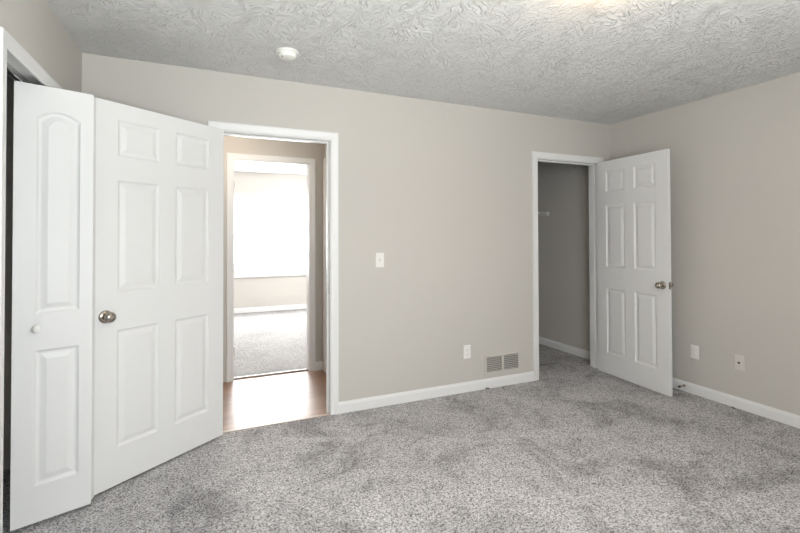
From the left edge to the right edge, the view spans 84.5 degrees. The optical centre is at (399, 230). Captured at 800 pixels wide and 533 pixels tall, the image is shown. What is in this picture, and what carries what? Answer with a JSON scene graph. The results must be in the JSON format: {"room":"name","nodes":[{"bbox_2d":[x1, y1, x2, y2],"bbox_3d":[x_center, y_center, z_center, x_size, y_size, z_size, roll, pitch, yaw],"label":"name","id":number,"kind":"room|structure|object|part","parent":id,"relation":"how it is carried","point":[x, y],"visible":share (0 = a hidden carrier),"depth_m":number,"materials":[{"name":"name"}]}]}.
{"room":"empty bedroom","nodes":[
{"label":"empty bedroom","id":0,"kind":"room"},
{"bbox_2d":[0,0,81,92],"bbox_3d":[-1.213,0.141,0.866,0.130,2.490,3.865,0,-1,-24],"label":"wall","id":1,"kind":"structure","parent":0,"point":[33,24],"depth_m":2.06,"materials":[{"name":"grey paint"}]},
{"bbox_2d":[7,62,31,83],"bbox_3d":[-1.686,-0.691,1.906,0.028,0.026,0.620,0,-1,-24],"label":"door track","id":2,"kind":"object","parent":1,"relation":"attached to","point":[12,72],"visible":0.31,"depth_m":1.94,"materials":[{"name":"silver metal"}]},
{"bbox_2d":[10,81,95,530],"bbox_3d":[-1.649,0.320,2.113,0.296,2.024,0.231,0,-1,-24],"label":"door","id":3,"kind":"structure","parent":2,"relation":"attached to","point":[54,222],"depth_m":2.06,"materials":[{"name":"white paint"}]},
{"bbox_3d":[-1.650,0.448,2.004,0.034,0.035,0.037,0,-1,-24],"label":"knob","id":4,"kind":"part","parent":3,"relation":"part of","materials":[{"name":"white plastic"}]},
{"bbox_2d":[7,52,43,85],"bbox_3d":[-1.667,0.314,1.900,0.130,2.075,0.666,0,-1,-24],"label":"trim","id":5,"kind":"structure","parent":1,"relation":"attached to","point":[11,60],"depth_m":1.94,"materials":[{"name":"white paint"}]},
{"bbox_2d":[0,27,62,532],"bbox_3d":[-1.599,0.309,1.930,0.018,2.086,0.752,0,-1,-24],"label":"trim","id":6,"kind":"structure","parent":1,"relation":"attached to","point":[8,44],"depth_m":1.62,"materials":[{"name":"white paint"}]},
{"bbox_2d":[234,172,306,308],"bbox_3d":[-2.500,0.236,7.809,4.500,2.490,0.115,0,-1,-24],"label":"wall","id":7,"kind":"structure","parent":0,"point":[249,292],"depth_m":7.83,"materials":[{"name":"grey paint"}]},
{"bbox_2d":[234,304,305,313],"bbox_3d":[-2.471,1.389,7.735,4.300,0.084,0.013,0,-1,-24],"label":"baseboard","id":8,"kind":"structure","parent":7,"relation":"attached to","point":[298,306],"depth_m":7.80,"materials":[{"name":"white paint"}]},
{"bbox_2d":[234,193,306,277],"bbox_3d":[-2.536,0.085,7.769,2.060,1.462,0.158,0,-1,-24],"label":"window","id":9,"kind":"structure","parent":7,"relation":"in","point":[255,197],"depth_m":7.78,"materials":[{"name":"white paint"}]},
{"bbox_3d":[-2.991,-0.240,7.613,0.900,0.660,0.020,0,-1,-24],"label":"sash","id":10,"kind":"part","parent":9,"relation":"part of","materials":[{"name":"white paint"}]},
{"bbox_3d":[-2.980,0.420,7.582,0.900,0.660,0.020,0,-1,-24],"label":"sash","id":11,"kind":"part","parent":9,"relation":"part of","materials":[{"name":"white paint"}]},
{"bbox_3d":[-2.512,0.804,7.708,2.060,0.023,0.044,0,-1,-24],"label":"sill","id":12,"kind":"part","parent":9,"relation":"part of","materials":[{"name":"white paint"}]},
{"bbox_3d":[-2.519,0.072,7.730,2.014,1.437,0.018,0,-1,-24],"label":"casing","id":13,"kind":"part","parent":9,"relation":"part of","materials":[{"name":"white paint"}]},
{"bbox_3d":[-2.101,0.423,7.968,0.900,0.660,0.020,0,-1,-24],"label":"sash","id":14,"kind":"part","parent":9,"relation":"part of","materials":[{"name":"white paint"}]},
{"bbox_3d":[-2.112,-0.237,7.999,0.900,0.660,0.020,0,-1,-24],"label":"sash","id":15,"kind":"part","parent":9,"relation":"part of","materials":[{"name":"white paint"}]},
{"bbox_2d":[234,162,306,175],"bbox_3d":[-1.768,-1.072,6.153,4.500,0.080,3.740,0,-1,-24],"label":"ceiling","id":16,"kind":"structure","parent":0,"point":[238,166],"depth_m":7.26,"materials":[{"name":"white paint"}]},
{"bbox_2d":[223,136,323,381],"bbox_3d":[-0.991,0.187,4.371,4.500,2.490,0.115,0,-1,-24],"label":"wall","id":17,"kind":"structure","parent":0,"point":[232,144],"depth_m":4.32,"materials":[{"name":"grey paint"}]},
{"bbox_2d":[226,153,314,381],"bbox_3d":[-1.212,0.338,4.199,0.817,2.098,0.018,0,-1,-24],"label":"trim","id":18,"kind":"structure","parent":17,"relation":"attached to","point":[231,157],"depth_m":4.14,"materials":[{"name":"white paint"}]},
{"bbox_2d":[234,368,307,378],"bbox_3d":[-1.235,1.381,4.244,0.693,0.012,0.030,0,-1,-24],"label":"trim","id":19,"kind":"structure","parent":17,"relation":"attached to","point":[305,369],"depth_m":4.23,"materials":[{"name":"white wood"}]},
{"bbox_2d":[315,361,322,370],"bbox_3d":[-0.797,1.346,4.370,0.087,0.084,0.013,0,-1,-24],"label":"baseboard","id":20,"kind":"structure","parent":17,"relation":"attached to","point":[318,365],"depth_m":4.36,"materials":[{"name":"white paint"}]},
{"bbox_2d":[3,53,609,469],"bbox_3d":[-0.248,0.173,3.463,5.723,2.490,0.115,0,-1,-24],"label":"wall","id":21,"kind":"structure","parent":0,"point":[443,190],"depth_m":3.54,"materials":[{"name":"grey paint"}]},
{"bbox_2d":[94,97,223,494],"bbox_3d":[-1.380,0.336,2.594,0.173,2.024,0.804,-1,-1,29],"label":"door","id":22,"kind":"structure","parent":21,"relation":"in","point":[158,395],"depth_m":2.53,"materials":[{"name":"white paint"}]},
{"bbox_3d":[-1.497,0.448,2.267,0.058,0.055,0.055,-1,-1,29],"label":"knob","id":23,"kind":"part","parent":22,"relation":"part of","materials":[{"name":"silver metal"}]},
{"bbox_2d":[208,121,338,414],"bbox_3d":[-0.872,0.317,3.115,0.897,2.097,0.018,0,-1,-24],"label":"trim","id":24,"kind":"structure","parent":21,"relation":"attached to","point":[226,126],"depth_m":3.27,"materials":[{"name":"white paint"}]},
{"bbox_2d":[375,253,383,267],"bbox_3d":[-0.155,0.232,3.430,0.070,0.115,0.017,0,-1,-24],"label":"light switch","id":25,"kind":"object","parent":21,"relation":"attached to","point":[379,257],"visible":1,"depth_m":3.43,"materials":[{"name":"white plastic"}]},
{"bbox_2d":[339,371,534,413],"bbox_3d":[0.382,1.327,3.653,1.837,0.084,0.013,0,-1,-24],"label":"baseboard","id":26,"kind":"structure","parent":21,"relation":"attached to","point":[451,389],"depth_m":3.59,"materials":[{"name":"white paint"}]},
{"bbox_2d":[463,345,470,358],"bbox_3d":[0.571,1.033,3.742,0.070,0.115,0.009,0,-1,-24],"label":"wall outlet","id":27,"kind":"object","parent":21,"relation":"attached to","point":[466,348],"visible":1,"depth_m":3.74,"materials":[{"name":"white plastic"}]},
{"bbox_2d":[484,351,519,376],"bbox_3d":[0.906,1.177,3.888,0.380,0.178,0.007,0,-1,-24],"label":"air vent","id":28,"kind":"object","parent":21,"relation":"in","point":[503,363],"visible":1,"depth_m":3.88,"materials":[{"name":"beige metal"}]},
{"bbox_2d":[538,158,597,368],"bbox_3d":[1.599,0.347,4.271,0.798,2.054,0.115,0,-1,-24],"label":"trim","id":29,"kind":"structure","parent":21,"relation":"attached to","point":[592,166],"depth_m":4.41,"materials":[{"name":"white paint"}]},
{"bbox_2d":[532,151,603,380],"bbox_3d":[1.626,0.325,4.211,0.884,2.097,0.018,0,-1,-24],"label":"trim","id":30,"kind":"structure","parent":21,"relation":"attached to","point":[535,155],"depth_m":4.04,"materials":[{"name":"white paint"}]},
{"bbox_2d":[596,149,672,396],"bbox_3d":[2.089,0.350,3.983,0.173,2.033,0.778,0,-1,-20],"label":"door","id":31,"kind":"structure","parent":21,"relation":"in","point":[635,284],"depth_m":3.92,"materials":[{"name":"white paint"}]},
{"bbox_3d":[2.151,0.457,3.655,0.058,0.055,0.055,0,-1,-20],"label":"knob","id":32,"kind":"part","parent":31,"relation":"part of","materials":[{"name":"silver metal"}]},
{"bbox_2d":[3,309,799,532],"bbox_3d":[-0.447,1.400,3.907,5.723,0.050,8.850,0,-1,-24],"label":"floor","id":33,"kind":"structure","parent":0,"point":[579,447],"depth_m":2.54,"materials":[{"name":"grey carpet"}]},
{"bbox_2d":[223,413,329,432],"bbox_3d":[-0.876,1.366,3.116,0.773,0.010,0.028,0,-1,-24],"label":"trim","id":34,"kind":"structure","parent":33,"relation":"on","point":[327,414],"depth_m":3.10,"materials":[{"name":"beige wood"}]},
{"bbox_2d":[46,0,799,124],"bbox_3d":[0.525,-1.137,1.710,5.723,0.080,3.980,0,-1,-24],"label":"ceiling","id":35,"kind":"structure","parent":0,"point":[608,62],"depth_m":2.58,"materials":[{"name":"white paint"}]},
{"bbox_2d":[275,47,298,60],"bbox_3d":[-0.685,-1.060,2.672,0.136,0.043,0.136,0,-1,-24],"label":"smoke detector","id":36,"kind":"object","parent":35,"relation":"attached to","point":[284,53],"visible":1,"depth_m":2.64,"materials":[{"name":"white plastic"}]},
{"bbox_2d":[538,72,799,415],"bbox_3d":[2.691,0.163,3.292,0.124,2.490,5.170,0,-1,-24],"label":"wall","id":37,"kind":"structure","parent":0,"point":[735,155],"depth_m":3.49,"materials":[{"name":"grey paint"}]},
{"bbox_2d":[539,336,589,359],"bbox_3d":[1.874,1.342,5.035,0.013,0.084,1.090,0,-1,-24],"label":"baseboard","id":38,"kind":"structure","parent":37,"relation":"attached to","point":[579,352],"depth_m":5.01,"materials":[{"name":"white paint"}]},
{"bbox_2d":[690,344,698,359],"bbox_3d":[2.451,1.012,3.669,0.009,0.115,0.070,0,-1,-24],"label":"wall outlet","id":39,"kind":"object","parent":37,"relation":"attached to","point":[694,349],"visible":1,"depth_m":3.67,"materials":[{"name":"white plastic"}]},
{"bbox_2d":[672,377,799,428],"bbox_3d":[2.851,1.309,2.750,0.013,0.084,3.652,0,-1,-24],"label":"baseboard","id":40,"kind":"structure","parent":37,"relation":"attached to","point":[762,410],"depth_m":3.34,"materials":[{"name":"white paint"}]},
{"bbox_2d":[734,354,744,371],"bbox_3d":[2.583,1.010,3.358,0.017,0.115,0.070,0,-1,-24],"label":"plate","id":41,"kind":"object","parent":37,"relation":"attached to","point":[739,361],"visible":1,"depth_m":3.36,"materials":[{"name":"grey plastic"}]},
{"bbox_3d":[-0.505,0.181,3.967,0.115,2.490,1.015,0,-1,-24],"label":"wall","id":42,"kind":"structure","parent":0,"visible":0},
{"bbox_2d":[323,157,325,371],"bbox_3d":[-0.527,0.333,3.994,0.133,2.098,0.869,0,-1,-24],"label":"trim","id":43,"kind":"structure","parent":42,"relation":"attached to","point":[324,159],"depth_m":4.34,"materials":[{"name":"white paint"}]}
]}

